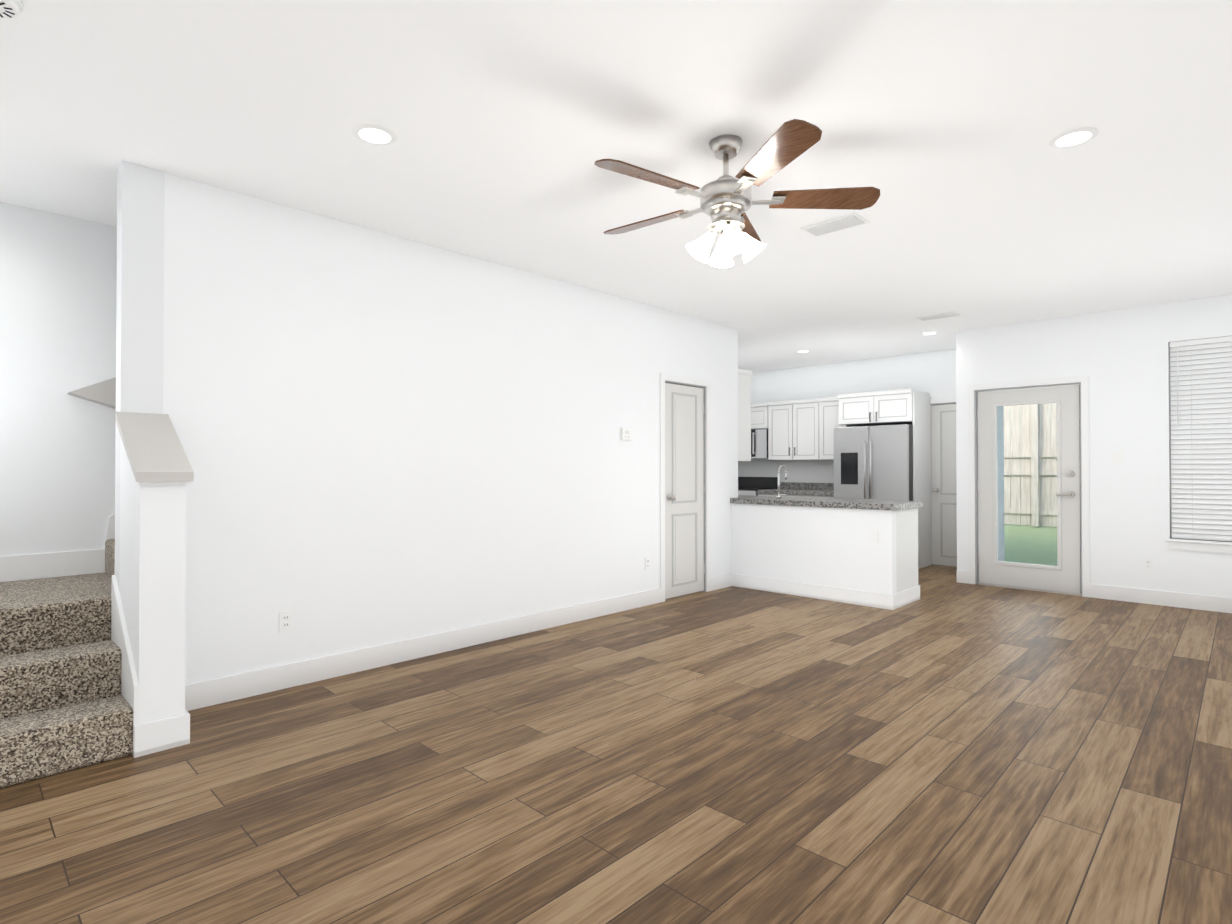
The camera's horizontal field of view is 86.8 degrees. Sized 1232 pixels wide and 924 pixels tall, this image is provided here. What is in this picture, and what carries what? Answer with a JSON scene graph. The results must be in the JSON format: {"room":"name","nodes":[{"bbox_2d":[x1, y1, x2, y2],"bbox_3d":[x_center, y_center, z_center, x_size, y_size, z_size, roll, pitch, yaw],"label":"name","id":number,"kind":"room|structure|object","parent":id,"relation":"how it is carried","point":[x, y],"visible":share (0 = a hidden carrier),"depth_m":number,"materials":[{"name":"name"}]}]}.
{"room":"empty living room","nodes":[
{"label":"empty living room","id":0,"kind":"room"},
{"bbox_2d":[0,202,116,581],"bbox_3d":[-2.315,-0.079,4.806,0.120,2.700,4.750,-1,-1,44],"label":"wall","id":1,"kind":"structure","parent":0,"point":[58,282],"depth_m":3.77,"materials":[{"name":"white paint"}]},
{"bbox_2d":[0,513,114,581],"bbox_3d":[-2.611,-0.382,4.406,0.016,2.100,3.520,-1,-1,44],"label":"baseboard","id":2,"kind":"structure","parent":1,"relation":"attached to","point":[35,566],"depth_m":3.75,"materials":[{"name":"white paint"}]},
{"bbox_2d":[67,377,115,408],"bbox_3d":[-3.060,-0.422,3.854,0.140,0.230,0.280,-1,-1,44],"label":"trim","id":3,"kind":"structure","parent":1,"relation":"attached to","point":[103,393],"depth_m":3.81,"materials":[{"name":"grey paint"}]},
{"bbox_2d":[115,160,185,724],"bbox_3d":[-2.188,-0.095,3.055,0.580,2.700,0.170,-1,-1,44],"label":"wall","id":4,"kind":"structure","parent":0,"point":[150,547],"depth_m":3.00,"materials":[{"name":"white paint"}]},
{"bbox_2d":[111,575,138,756],"bbox_3d":[-2.242,0.901,2.968,0.550,0.707,0.016,-1,-1,44],"label":"baseboard","id":5,"kind":"structure","parent":4,"relation":"attached to","point":[119,634],"depth_m":2.93,"materials":[{"name":"white paint"}]},
{"bbox_2d":[115,412,193,484],"bbox_3d":[-2.130,-0.070,2.998,0.487,0.340,0.210,-1,-1,44],"label":"trim","id":6,"kind":"structure","parent":4,"relation":"on","point":[155,452],"depth_m":2.94,"materials":[{"name":"grey paint"}]},
{"bbox_2d":[158,698,193,745],"bbox_3d":[-2.064,1.190,3.052,0.446,0.130,0.016,-1,-1,44],"label":"baseboard","id":7,"kind":"structure","parent":4,"relation":"attached to","point":[178,727],"depth_m":2.87,"materials":[{"name":"white paint"}]},
{"bbox_2d":[163,173,737,684],"bbox_3d":[-0.523,-0.076,5.104,0.120,2.700,5.090,-1,-1,44],"label":"wall","id":8,"kind":"structure","parent":0,"point":[385,437],"depth_m":4.11,"materials":[{"name":"white paint"}]},
{"bbox_2d":[279,610,292,632],"bbox_3d":[-1.845,0.891,3.639,0.008,0.115,0.070,-1,-1,44],"label":"outlet","id":9,"kind":"object","parent":8,"relation":"attached to","point":[285,621],"visible":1,"depth_m":3.64,"materials":[{"name":"white plastic"}]},
{"bbox_2d":[154,588,660,721],"bbox_3d":[-0.920,1.204,4.585,0.016,0.130,3.810,-1,-1,44],"label":"baseboard","id":10,"kind":"structure","parent":8,"relation":"attached to","point":[211,692],"depth_m":4.07,"materials":[{"name":"white paint"}]},
{"bbox_2d":[620,427,631,440],"bbox_3d":[0.090,-0.241,5.632,0.028,0.120,0.136,-1,-1,44],"label":"thermostat","id":11,"kind":"object","parent":8,"relation":"attached to","point":[625,433],"visible":1,"depth_m":5.62,"materials":[{"name":"white paint"}]},
{"bbox_2d":[645,557,649,569],"bbox_3d":[0.285,0.911,5.836,0.008,0.115,0.070,-1,-1,44],"label":"outlet","id":12,"kind":"object","parent":8,"relation":"attached to","point":[647,563],"visible":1,"depth_m":5.83,"materials":[{"name":"white plastic"}]},
{"bbox_2d":[665,383,704,598],"bbox_3d":[0.679,0.269,6.241,0.120,2.007,0.620,-1,-1,44],"label":"closet door","id":13,"kind":"structure","parent":8,"relation":"in","point":[684,494],"depth_m":6.24,"materials":[{"name":"white paint"}]},
{"bbox_2d":[660,373,710,601],"bbox_3d":[0.630,0.235,6.280,0.136,2.100,0.770,-1,-1,44],"label":"door frame","id":14,"kind":"structure","parent":8,"relation":"attached to","point":[684,381],"depth_m":6.43,"materials":[{"name":"white paint"}]},
{"bbox_2d":[711,573,731,590],"bbox_3d":[1.071,1.223,6.640,0.016,0.130,0.375,-1,-1,44],"label":"baseboard","id":15,"kind":"structure","parent":8,"relation":"attached to","point":[722,581],"depth_m":6.63,"materials":[{"name":"white paint"}]},
{"bbox_2d":[0,564,1231,923],"bbox_3d":[0.450,1.315,4.141,7.400,0.100,11.400,-1,-1,44],"label":"floor","id":16,"kind":"structure","parent":0,"point":[946,748],"depth_m":2.53,"materials":[{"name":"brown wood"}]},
{"bbox_2d":[0,539,132,788],"bbox_3d":[-2.066,0.063,3.876,1.528,2.400,3.518,-1,-1,44],"label":"stairs","id":17,"kind":"structure","parent":16,"relation":"on","point":[65,706],"depth_m":2.83,"materials":[{"name":"carpet"}]},
{"bbox_2d":[738,477,777,495],"bbox_3d":[1.938,0.771,9.736,0.758,1.090,0.691,-1,-1,44],"label":"range","id":18,"kind":"object","parent":16,"relation":"on","point":[749,485],"visible":0.27,"depth_m":9.82,"materials":[{"name":"black metal"}]},
{"bbox_2d":[736,504,815,583],"bbox_3d":[1.782,0.859,6.758,0.873,0.860,0.548,-1,-1,44],"label":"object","id":19,"kind":"object","parent":16,"relation":"on","point":[773,541],"depth_m":6.43,"materials":[{"name":"white paint"}]},
{"bbox_2d":[730,496,922,510],"bbox_3d":[2.032,0.399,6.439,1.683,0.055,0.700,-1,-1,44],"label":"countertop","id":20,"kind":"structure","parent":19,"relation":"on","point":[891,505],"depth_m":6.12,"materials":[{"name":"stone"}]},
{"bbox_2d":[776,465,787,498],"bbox_3d":[1.734,0.201,6.706,0.101,0.346,0.189,-1,-1,44],"label":"faucet","id":21,"kind":"object","parent":20,"relation":"on","point":[786,478],"visible":1,"depth_m":6.67,"materials":[{"name":"silver metal"}]},
{"bbox_2d":[758,494,833,497],"bbox_3d":[2.650,0.880,9.073,1.182,0.860,0.656,-1,-1,44],"label":"base cabinet","id":22,"kind":"object","parent":16,"relation":"on","point":[796,496],"visible":0.04,"depth_m":8.85,"materials":[{"name":"white paint"}]},
{"bbox_2d":[757,482,833,495],"bbox_3d":[2.654,0.373,9.082,1.178,0.155,0.643,-1,-1,44],"label":"countertop","id":23,"kind":"structure","parent":22,"relation":"on","point":[811,489],"depth_m":9.18,"materials":[{"name":"stone"}]},
{"bbox_2d":[816,507,917,594],"bbox_3d":[2.332,0.854,6.226,0.893,0.860,0.548,-1,-1,44],"label":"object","id":24,"kind":"object","parent":16,"relation":"on","point":[833,547],"depth_m":5.88,"materials":[{"name":"white paint"}]},
{"bbox_2d":[732,573,919,609],"bbox_3d":[2.020,1.221,6.432,1.664,0.130,0.646,-1,-1,44],"label":"baseboard","id":25,"kind":"structure","parent":24,"relation":"attached to","point":[875,599],"depth_m":6.04,"materials":[{"name":"white paint"}]},
{"bbox_2d":[870,530,878,543],"bbox_3d":[2.281,0.660,5.749,0.070,0.115,0.010,-1,-1,44],"label":"outlet","id":26,"kind":"object","parent":24,"relation":"attached to","point":[874,536],"visible":1,"depth_m":5.74,"materials":[{"name":"white plastic"}]},
{"bbox_2d":[834,424,912,500],"bbox_3d":[3.356,0.430,8.277,0.920,1.745,0.786,-1,-1,44],"label":"fridge","id":27,"kind":"object","parent":16,"relation":"on","point":[873,462],"visible":0.5,"depth_m":7.98,"materials":[{"name":"silver metal"}]},
{"bbox_3d":[0.715,0.868,7.796,2.096,0.860,0.508,-1,-1,44],"label":"base cabinet","id":28,"kind":"object","parent":16,"relation":"on","visible":0},
{"bbox_2d":[738,495,755,497],"bbox_3d":[0.727,0.411,7.812,2.098,0.055,0.543,-1,-1,44],"label":"countertop","id":29,"kind":"structure","parent":28,"relation":"on","point":[746,496],"depth_m":7.12,"materials":[{"name":"stone"}]},
{"bbox_2d":[0,0,1231,372],"bbox_3d":[0.450,-1.494,4.166,7.400,0.120,11.400,-1,-1,44],"label":"ceiling","id":30,"kind":"structure","parent":0,"point":[940,124],"depth_m":2.87,"materials":[{"name":"white paint"}]},
{"bbox_2d":[0,0,22,18],"bbox_3d":[-1.942,-1.436,2.028,0.144,0.036,0.144,-1,-1,44],"label":"smoke detector","id":31,"kind":"object","parent":30,"relation":"attached to","point":[10,9],"visible":0.94,"depth_m":2.05,"materials":[{"name":"white plastic"}]},
{"bbox_2d":[353,124,396,144],"bbox_3d":[-1.064,-1.441,2.876,0.184,0.005,0.184,-1,-1,44],"label":"recessed light","id":32,"kind":"object","parent":30,"relation":"in","point":[375,134],"visible":1,"depth_m":2.86,"materials":[{"name":"white plastic"}]},
{"bbox_2d":[594,119,879,267],"bbox_3d":[0.458,-1.159,2.959,1.286,0.572,1.304,-1,-1,44],"label":"ceiling fan","id":33,"kind":"object","parent":30,"relation":"hanging from","point":[727,202],"visible":1,"depth_m":2.88,"materials":[{"name":"brown wood"}]},
{"bbox_2d":[800,212,869,236],"bbox_3d":[1.323,-1.431,3.946,0.350,0.010,0.200,-1,-1,44],"label":"ceiling vent","id":34,"kind":"object","parent":30,"relation":"in","point":[855,219],"visible":1,"depth_m":3.93,"materials":[{"name":"white plastic"}]},
{"bbox_2d":[920,331,938,334],"bbox_3d":[3.416,-1.402,7.098,0.184,0.005,0.184,-1,-1,44],"label":"recessed light","id":35,"kind":"object","parent":30,"relation":"in","point":[930,332],"visible":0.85,"depth_m":7.06,"materials":[{"name":"white plastic"}]},
{"bbox_2d":[915,311,959,320],"bbox_3d":[3.117,-1.410,6.315,0.350,0.010,0.200,-1,-1,44],"label":"ceiling vent","id":36,"kind":"object","parent":30,"relation":"in","point":[938,316],"visible":1,"depth_m":6.29,"materials":[{"name":"white plastic"}]},
{"bbox_2d":[1049,128,1098,147],"bbox_3d":[2.040,-1.440,2.904,0.184,0.005,0.184,-1,-1,44],"label":"recessed light","id":37,"kind":"object","parent":30,"relation":"in","point":[1074,137],"visible":0.92,"depth_m":2.89,"materials":[{"name":"white plastic"}]},
{"bbox_2d":[751,349,1003,560],"bbox_3d":[3.157,-0.039,9.133,4.000,2.700,0.120,-1,-1,44],"label":"wall","id":38,"kind":"structure","parent":0,"point":[933,374],"depth_m":8.82,"materials":[{"name":"white paint"}]},
{"bbox_2d":[751,403,766,428],"bbox_3d":[2.174,-0.675,9.763,0.439,0.378,0.346,-1,-1,44],"label":"upper cabinet","id":39,"kind":"object","parent":38,"relation":"attached to","point":[758,410],"depth_m":9.59,"materials":[{"name":"white paint"}]},
{"bbox_2d":[751,429,767,458],"bbox_3d":[2.027,-0.268,9.837,0.756,0.430,0.436,-1,-1,44],"label":"over-the-range microwave","id":40,"kind":"object","parent":39,"relation":"attached to","point":[759,443],"visible":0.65,"depth_m":9.52,"materials":[{"name":"silver metal"}]},
{"bbox_2d":[738,460,833,482],"bbox_3d":[2.535,0.138,9.648,2.143,0.325,0.004,-1,-1,44],"label":"backsplash","id":41,"kind":"structure","parent":38,"relation":"attached to","point":[811,471],"depth_m":9.57,"materials":[{"name":"white"}]},
{"bbox_2d":[767,398,822,459],"bbox_3d":[2.640,-0.448,9.310,0.853,0.840,0.346,-1,-1,44],"label":"upper cabinet","id":42,"kind":"object","parent":38,"relation":"attached to","point":[800,429],"depth_m":9.17,"materials":[{"name":"white paint"}]},
{"bbox_2d":[823,397,854,459],"bbox_3d":[3.023,-0.451,8.939,0.458,0.840,0.346,-1,-1,44],"label":"upper cabinet","id":43,"kind":"object","parent":38,"relation":"attached to","point":[830,405],"depth_m":8.82,"materials":[{"name":"white paint"}]},
{"bbox_2d":[838,389,931,568],"bbox_3d":[3.430,0.213,8.344,0.948,2.180,0.626,-1,-1,44],"label":"upper cabinet","id":44,"kind":"object","parent":38,"relation":"attached to","point":[899,407],"visible":0.98,"depth_m":8.07,"materials":[{"name":"white paint"}]},
{"bbox_2d":[931,397,955,404],"bbox_3d":[4.226,0.251,8.084,0.730,2.100,0.136,-1,-1,44],"label":"door frame","id":45,"kind":"structure","parent":38,"relation":"attached to","point":[943,401],"depth_m":8.14,"materials":[{"name":"white paint"}]},
{"bbox_2d":[931,404,956,565],"bbox_3d":[4.187,0.285,8.035,0.580,2.007,0.120,-1,-1,44],"label":"pantry door","id":46,"kind":"structure","parent":38,"relation":"in","point":[943,490],"depth_m":8.14,"materials":[{"name":"white paint"}]},
{"bbox_2d":[997,406,1001,560],"bbox_3d":[4.165,-0.055,7.384,0.120,2.700,0.990,-1,-1,44],"label":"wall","id":47,"kind":"structure","parent":0,"point":[999,481],"depth_m":7.64,"materials":[{"name":"white paint"}]},
{"bbox_2d":[956,294,1231,597],"bbox_3d":[4.830,-0.068,5.966,3.130,2.700,0.120,-1,-1,44],"label":"wall","id":48,"kind":"structure","parent":0,"point":[1120,357],"depth_m":6.03,"materials":[{"name":"white paint"}]},
{"bbox_2d":[977,385,1080,593],"bbox_3d":[4.141,0.266,6.577,0.890,2.014,0.106,-1,-1,44],"label":"door","id":49,"kind":"structure","parent":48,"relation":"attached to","point":[1063,574],"depth_m":6.52,"materials":[{"name":"white paint"}]},
{"bbox_2d":[977,582,1080,595],"bbox_3d":[4.185,1.282,6.610,0.928,0.012,0.155,-1,-1,44],"label":"door threshold sill","id":50,"kind":"structure","parent":48,"relation":"attached to","point":[1029,589],"depth_m":6.55,"materials":[{"name":"silver metal"}]},
{"bbox_2d":[968,375,1089,596],"bbox_3d":[4.164,0.233,6.598,1.050,2.110,0.136,-1,-1,44],"label":"door frame","id":51,"kind":"structure","parent":48,"relation":"attached to","point":[975,389],"depth_m":6.51,"materials":[{"name":"white paint"}]},
{"bbox_2d":[1143,558,1152,570],"bbox_3d":[4.811,0.926,5.887,0.070,0.115,0.008,-1,-1,44],"label":"outlet","id":52,"kind":"object","parent":48,"relation":"attached to","point":[1147,564],"visible":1,"depth_m":5.88,"materials":[{"name":"white plastic"}]},
{"bbox_2d":[1090,583,1231,612],"bbox_3d":[5.189,1.213,5.512,1.920,0.130,0.016,-1,-1,44],"label":"baseboard","id":53,"kind":"structure","parent":48,"relation":"attached to","point":[1137,595],"depth_m":5.80,"materials":[{"name":"white paint"}]},
{"bbox_2d":[1169,347,1171,537],"bbox_3d":[5.323,-0.197,5.542,0.930,1.750,0.045,-1,-1,44],"label":"window","id":54,"kind":"structure","parent":48,"relation":"in","point":[1170,444],"depth_m":5.85,"materials":[{"name":"white plastic"}]},
{"bbox_2d":[1165,538,1231,552],"bbox_3d":[5.269,0.725,5.478,0.990,0.095,0.110,-1,-1,44],"label":"window sill","id":55,"kind":"structure","parent":48,"relation":"attached to","point":[1201,545],"depth_m":5.63,"materials":[{"name":"white paint"}]},
{"bbox_2d":[1169,336,1231,540],"bbox_3d":[5.279,-0.198,5.496,0.918,1.744,0.056,-1,-1,44],"label":"window blinds","id":56,"kind":"object","parent":48,"relation":"attached to","point":[1201,431],"visible":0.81,"depth_m":5.67,"materials":[{"name":"white plastic"}]},
{"bbox_3d":[0.452,-0.053,7.619,1.980,2.700,0.120,-1,-1,44],"label":"wall","id":57,"kind":"structure","parent":0,"visible":0},
{"bbox_2d":[738,368,752,460],"bbox_3d":[0.642,-0.497,7.746,2.078,0.990,0.318,-1,-1,44],"label":"upper cabinet","id":58,"kind":"object","parent":57,"relation":"attached to","point":[744,414],"visible":0.21,"depth_m":7.04,"materials":[{"name":"white paint"}]},
{"label":"outside","id":59,"kind":"structure","parent":0,"visible":0},
{"bbox_2d":[1004,524,1056,565],"bbox_3d":[6.963,1.224,8.421,14.000,0.360,3.990,-1,-1,44],"label":"lawn","id":60,"kind":"structure","parent":59,"point":[1026,538],"depth_m":9.46,"materials":[{"name":"green plant"}]},
{"bbox_2d":[1004,386,1057,526],"bbox_3d":[8.176,-0.320,9.681,14.010,2.748,0.148,-1,-1,44],"label":"fence","id":61,"kind":"object","parent":60,"relation":"on","point":[1012,504],"depth_m":10.92,"materials":[{"name":"brown wood"}]}
]}

